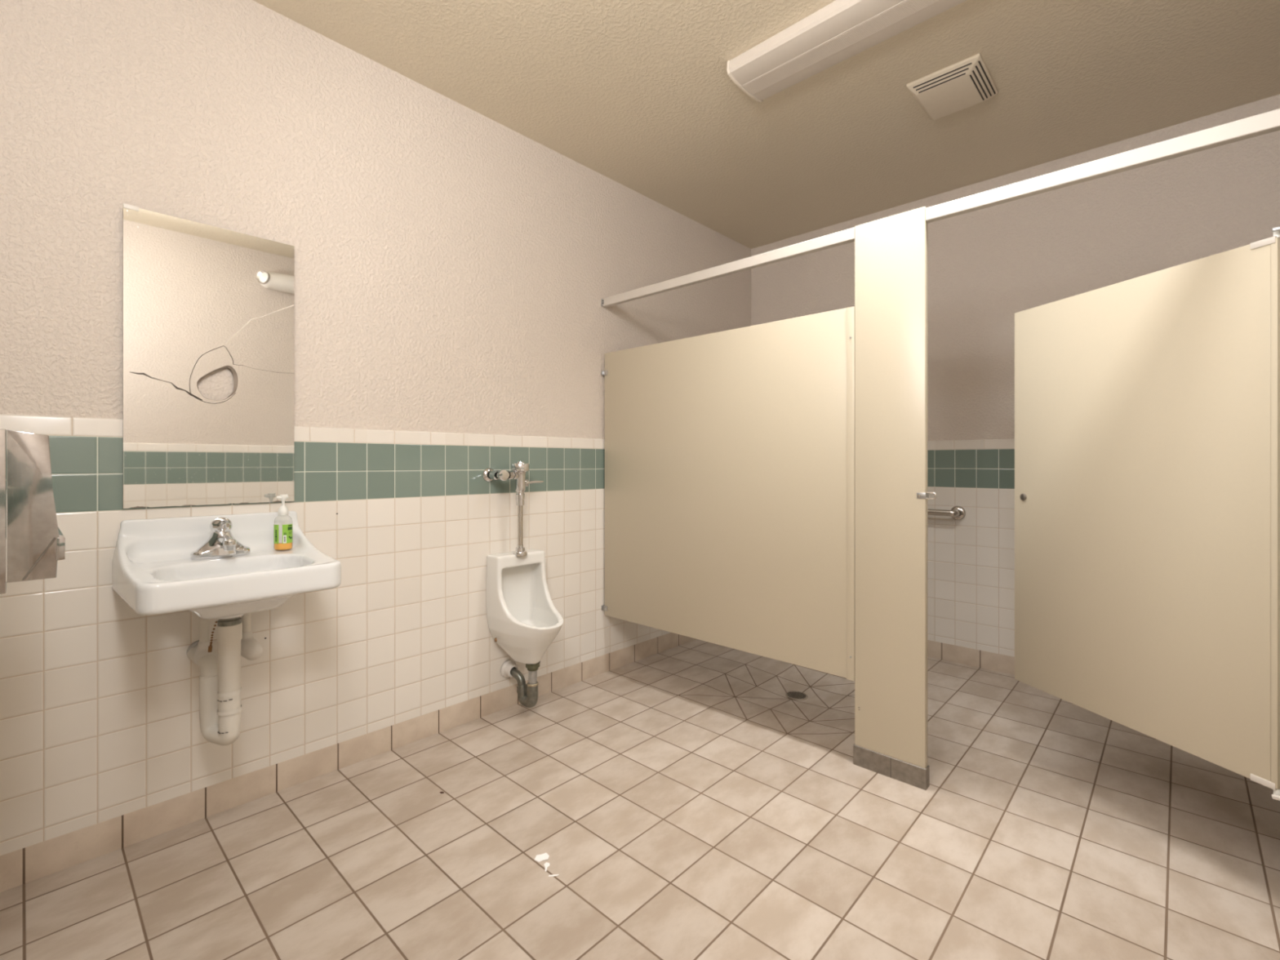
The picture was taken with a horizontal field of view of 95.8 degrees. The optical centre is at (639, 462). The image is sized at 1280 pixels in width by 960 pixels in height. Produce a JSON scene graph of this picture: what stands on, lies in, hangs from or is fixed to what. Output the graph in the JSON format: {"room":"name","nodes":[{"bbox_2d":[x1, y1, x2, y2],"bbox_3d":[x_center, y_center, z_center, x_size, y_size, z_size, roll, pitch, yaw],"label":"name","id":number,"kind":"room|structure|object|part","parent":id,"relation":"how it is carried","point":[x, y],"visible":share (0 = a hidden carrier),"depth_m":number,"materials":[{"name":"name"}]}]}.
{"room":"public restroom","nodes":[
{"label":"public restroom","id":0,"kind":"room"},
{"bbox_2d":[0,0,751,439],"bbox_3d":[-0.510,-0.242,2.954,0.120,2.895,4.030,0,0,43],"label":"wall","id":1,"kind":"structure","parent":0,"point":[454,268],"depth_m":2.17,"materials":[{"name":"paint"}]},
{"bbox_2d":[123,203,293,508],"bbox_3d":[-1.396,-0.320,1.902,0.020,0.914,0.457,0,0,43],"label":"wall mirror","id":2,"kind":"object","parent":1,"relation":"attached to","point":[200,300],"visible":1,"depth_m":1.87,"materials":[{"name":"silver mirror"}]},
{"bbox_2d":[111,511,341,745],"bbox_3d":[-1.235,0.514,1.753,0.454,0.686,0.507,0,0,43],"label":"basin","id":3,"kind":"object","parent":1,"relation":"attached to","point":[226,568],"visible":1,"depth_m":1.75,"materials":[{"name":"white ceramic"}]},
{"bbox_3d":[-1.372,0.658,1.821,0.160,0.144,0.056,0,0,37],"label":"trap arm","id":4,"kind":"part","parent":3,"relation":"part of"},
{"bbox_3d":[-1.289,0.523,1.744,0.029,0.094,0.010,0,0,7],"label":"stopper chain","id":5,"kind":"part","parent":3,"relation":"part of","materials":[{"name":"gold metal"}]},
{"bbox_2d":[190,517,250,559],"bbox_3d":[-1.311,0.236,1.823,0.160,0.125,0.158,0,0,43],"label":"faucet","id":6,"kind":"object","parent":3,"relation":"on","point":[221,544],"depth_m":1.83,"materials":[{"name":"silver metal"}]},
{"bbox_2d":[273,493,292,550],"bbox_3d":[-1.220,0.201,1.976,0.055,0.187,0.054,0,0,43],"label":"soap bottle","id":7,"kind":"object","parent":3,"relation":"on","point":[286,544],"visible":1,"depth_m":1.96,"materials":[{"name":"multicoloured plastic"}]},
{"bbox_2d":[0,413,671,855],"bbox_3d":[-0.463,0.462,2.909,0.010,1.188,3.790,0,0,43],"label":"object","id":8,"kind":"structure","parent":1,"relation":"attached to","point":[100,722],"depth_m":2.10,"materials":[{"name":"tile"}]},
{"bbox_2d":[0,632,695,892],"bbox_3d":[-0.462,1.106,2.909,0.011,0.098,3.790,0,0,43],"label":"baseboard","id":9,"kind":"structure","parent":1,"relation":"attached to","point":[20,867],"depth_m":2.00,"materials":[{"name":"tile"}]},
{"bbox_2d":[482,462,563,707],"bbox_3d":[-0.497,0.556,2.624,0.334,1.122,0.291,0,0,43],"label":"urinal","id":10,"kind":"object","parent":1,"relation":"attached to","point":[523,620],"visible":1,"depth_m":2.64,"materials":[{"name":"white ceramic"}]},
{"bbox_2d":[485,549,563,664],"bbox_3d":[-0.492,0.663,2.629,0.330,0.487,0.274,0,0,43],"label":"bowl","id":11,"kind":"object","parent":10,"relation":"on","point":[523,619],"depth_m":2.64,"materials":[{"name":"white ceramic"}]},
{"bbox_2d":[525,661,540,684],"bbox_3d":[-0.487,0.954,2.624,0.068,0.102,0.068,0,0,43],"label":"outlet","id":12,"kind":"object","parent":10,"relation":"attached to","point":[532,668],"depth_m":2.61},
{"bbox_3d":[-0.505,0.093,2.727,0.034,0.034,0.114,0,0,43],"label":"flush handle","id":13,"kind":"part","parent":10,"relation":"part of","materials":[{"name":"silver metal"}]},
{"bbox_2d":[600,226,854,307],"bbox_3d":[0.316,-0.883,2.713,1.416,0.045,0.041,0,0,43],"label":"headrail","id":14,"kind":"object","parent":1,"relation":"attached to","point":[847,236],"visible":0.99,"depth_m":2.58,"materials":[{"name":"white metal"}]},
{"bbox_2d":[601,306,854,680],"bbox_3d":[0.319,0.117,2.709,1.405,1.439,0.052,0,0,43],"label":"partition panel","id":15,"kind":"object","parent":1,"relation":"attached to","point":[730,454],"visible":0.99,"depth_m":2.58,"materials":[{"name":"beige metal"}]},
{"bbox_2d":[0,639,1279,959],"bbox_3d":[0.538,1.215,1.974,2.750,0.120,3.790,0,0,43],"label":"floor","id":16,"kind":"structure","parent":0,"point":[682,806],"depth_m":1.74,"materials":[{"name":"tile"}]},
{"bbox_2d":[534,853,549,862],"bbox_3d":[-0.287,1.153,1.690,0.044,0.004,0.031,0,0,-20],"label":"paper scrap","id":17,"kind":"object","parent":16,"relation":"on","point":[544,856],"visible":1,"depth_m":1.69,"materials":[{"name":"white paper"}]},
{"bbox_2d":[543,862,550,871],"bbox_3d":[-0.267,1.153,1.652,0.018,0.003,0.037,0,0,-4],"label":"paper scrap","id":18,"kind":"object","parent":16,"relation":"on","point":[546,864],"visible":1,"depth_m":1.66,"materials":[{"name":"white paper"}]},
{"bbox_2d":[785,690,808,700],"bbox_3d":[0.796,1.184,2.938,0.110,0.010,0.110,0,0,43],"label":"floor drain","id":19,"kind":"object","parent":16,"relation":"on","point":[793,695],"visible":1,"depth_m":2.93,"materials":[{"name":"grey metal"}]},
{"bbox_2d":[853,206,936,790],"bbox_3d":[0.937,0.123,2.131,0.292,2.064,0.040,0,0,43],"label":"pilaster","id":20,"kind":"object","parent":16,"relation":"on","point":[891,495],"visible":0.99,"depth_m":2.12,"materials":[{"name":"metal"}]},
{"bbox_3d":[1.723,0.149,1.397,0.208,2.010,0.038,0,0,43],"label":"pilaster","id":21,"kind":"object","parent":16,"relation":"on","visible":0},
{"bbox_2d":[1014,231,1279,795],"bbox_3d":[1.548,0.129,1.859,0.032,1.457,0.783,0,0,-13],"label":"door","id":22,"kind":"structure","parent":21,"relation":"attached to","point":[1147,407],"depth_m":1.75,"materials":[{"name":"metal"}]},
{"bbox_3d":[1.456,0.129,2.198,0.006,0.027,0.027,0,0,-13],"label":"latch knob","id":23,"kind":"part","parent":22,"relation":"part of","materials":[{"name":"metal"}]},
{"bbox_3d":[1.633,0.830,1.508,0.029,0.017,0.051,0,0,-13],"label":"hinge plate","id":24,"kind":"part","parent":22,"relation":"part of","materials":[{"name":"beige"}]},
{"bbox_3d":[1.633,-0.573,1.508,0.029,0.017,0.051,0,0,-13],"label":"hinge plate","id":25,"kind":"part","parent":22,"relation":"part of","materials":[{"name":"beige"}]},
{"bbox_2d":[1271,794,1279,800],"bbox_3d":[1.643,0.852,1.453,0.075,0.046,0.012,0,0,43],"label":"bracket","id":26,"kind":"object","parent":21,"relation":"attached to","point":[1273,796],"visible":1,"depth_m":1.47,"materials":[{"name":"beige"}]},
{"bbox_2d":[1271,226,1279,231],"bbox_3d":[1.643,-0.595,1.453,0.075,0.046,0.012,0,0,43],"label":"bracket","id":27,"kind":"object","parent":21,"relation":"attached to","point":[1276,228],"visible":1,"depth_m":1.47,"materials":[{"name":"silver metal"}]},
{"bbox_2d":[253,0,1279,248],"bbox_3d":[0.538,-1.640,1.974,2.750,0.100,3.790,0,0,43],"label":"ceiling","id":28,"kind":"structure","parent":0,"point":[642,95],"depth_m":2.43,"materials":[{"name":"paint"}]},
{"bbox_2d":[726,0,966,102],"bbox_3d":[0.877,-1.557,1.958,1.223,0.066,0.260,0,0,43],"label":"ceiling light","id":29,"kind":"object","parent":28,"relation":"attached to","point":[840,30],"visible":1,"depth_m":2.10,"materials":[{"name":"plastic"}]},
{"bbox_2d":[906,53,998,119],"bbox_3d":[1.324,-1.572,2.447,0.272,0.036,0.315,0,0,43],"label":"ceiling vent","id":30,"kind":"object","parent":28,"relation":"in","point":[967,82],"visible":1,"depth_m":2.41,"materials":[{"name":"beige plastic"}]},
{"bbox_2d":[751,93,1279,440],"bbox_3d":[1.873,-0.242,3.402,2.750,2.895,0.120,0,0,43],"label":"wall","id":31,"kind":"structure","parent":0,"point":[986,266],"depth_m":3.11,"materials":[{"name":"paint"}]},
{"bbox_2d":[927,506,965,519],"bbox_3d":[1.475,0.288,3.627,1.002,0.080,0.076,0,0,43],"label":"grab bar","id":32,"kind":"object","parent":31,"relation":"attached to","point":[960,512],"visible":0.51,"depth_m":3.32,"materials":[{"name":"grey metal"}]},
{"bbox_2d":[927,439,1014,657],"bbox_3d":[1.829,0.462,3.355,2.730,1.188,0.010,0,0,43],"label":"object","id":33,"kind":"structure","parent":31,"relation":"attached to","point":[971,559],"depth_m":3.29,"materials":[{"name":"tile"}]},
{"bbox_2d":[927,640,1014,675],"bbox_3d":[1.828,1.106,3.355,2.728,0.098,0.011,0,0,43],"label":"baseboard","id":34,"kind":"structure","parent":31,"relation":"attached to","point":[961,655],"depth_m":3.29,"materials":[{"name":"tile"}]},
{"bbox_3d":[-0.796,-0.243,0.545,2.750,2.895,0.120,0,0,43],"label":"wall","id":35,"kind":"structure","parent":0,"visible":0},
{"bbox_2d":[0,428,65,594],"bbox_3d":[-1.228,0.086,1.135,0.291,0.294,0.131,0,0,43],"label":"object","id":36,"kind":"object","parent":35,"relation":"attached to","point":[32,541],"visible":1,"depth_m":1.05,"materials":[{"name":"silver metal"}]},
{"bbox_3d":[-1.185,0.161,1.176,0.282,0.042,0.012,0,0,43],"label":"lever","id":37,"kind":"part","parent":36,"relation":"part of","materials":[{"name":"silver metal"}]},
{"bbox_3d":[1.587,-0.243,0.994,0.120,2.895,4.030,0,0,43],"label":"wall","id":38,"kind":"structure","parent":0,"visible":0},
{"bbox_2d":[925,108,1279,222],"bbox_3d":[1.415,-0.880,1.688,1.079,0.046,0.031,0,0,43],"label":"headrail","id":39,"kind":"object","parent":38,"relation":"attached to","point":[1268,122],"visible":1,"depth_m":1.69,"materials":[{"name":"beige metal"}]}
]}

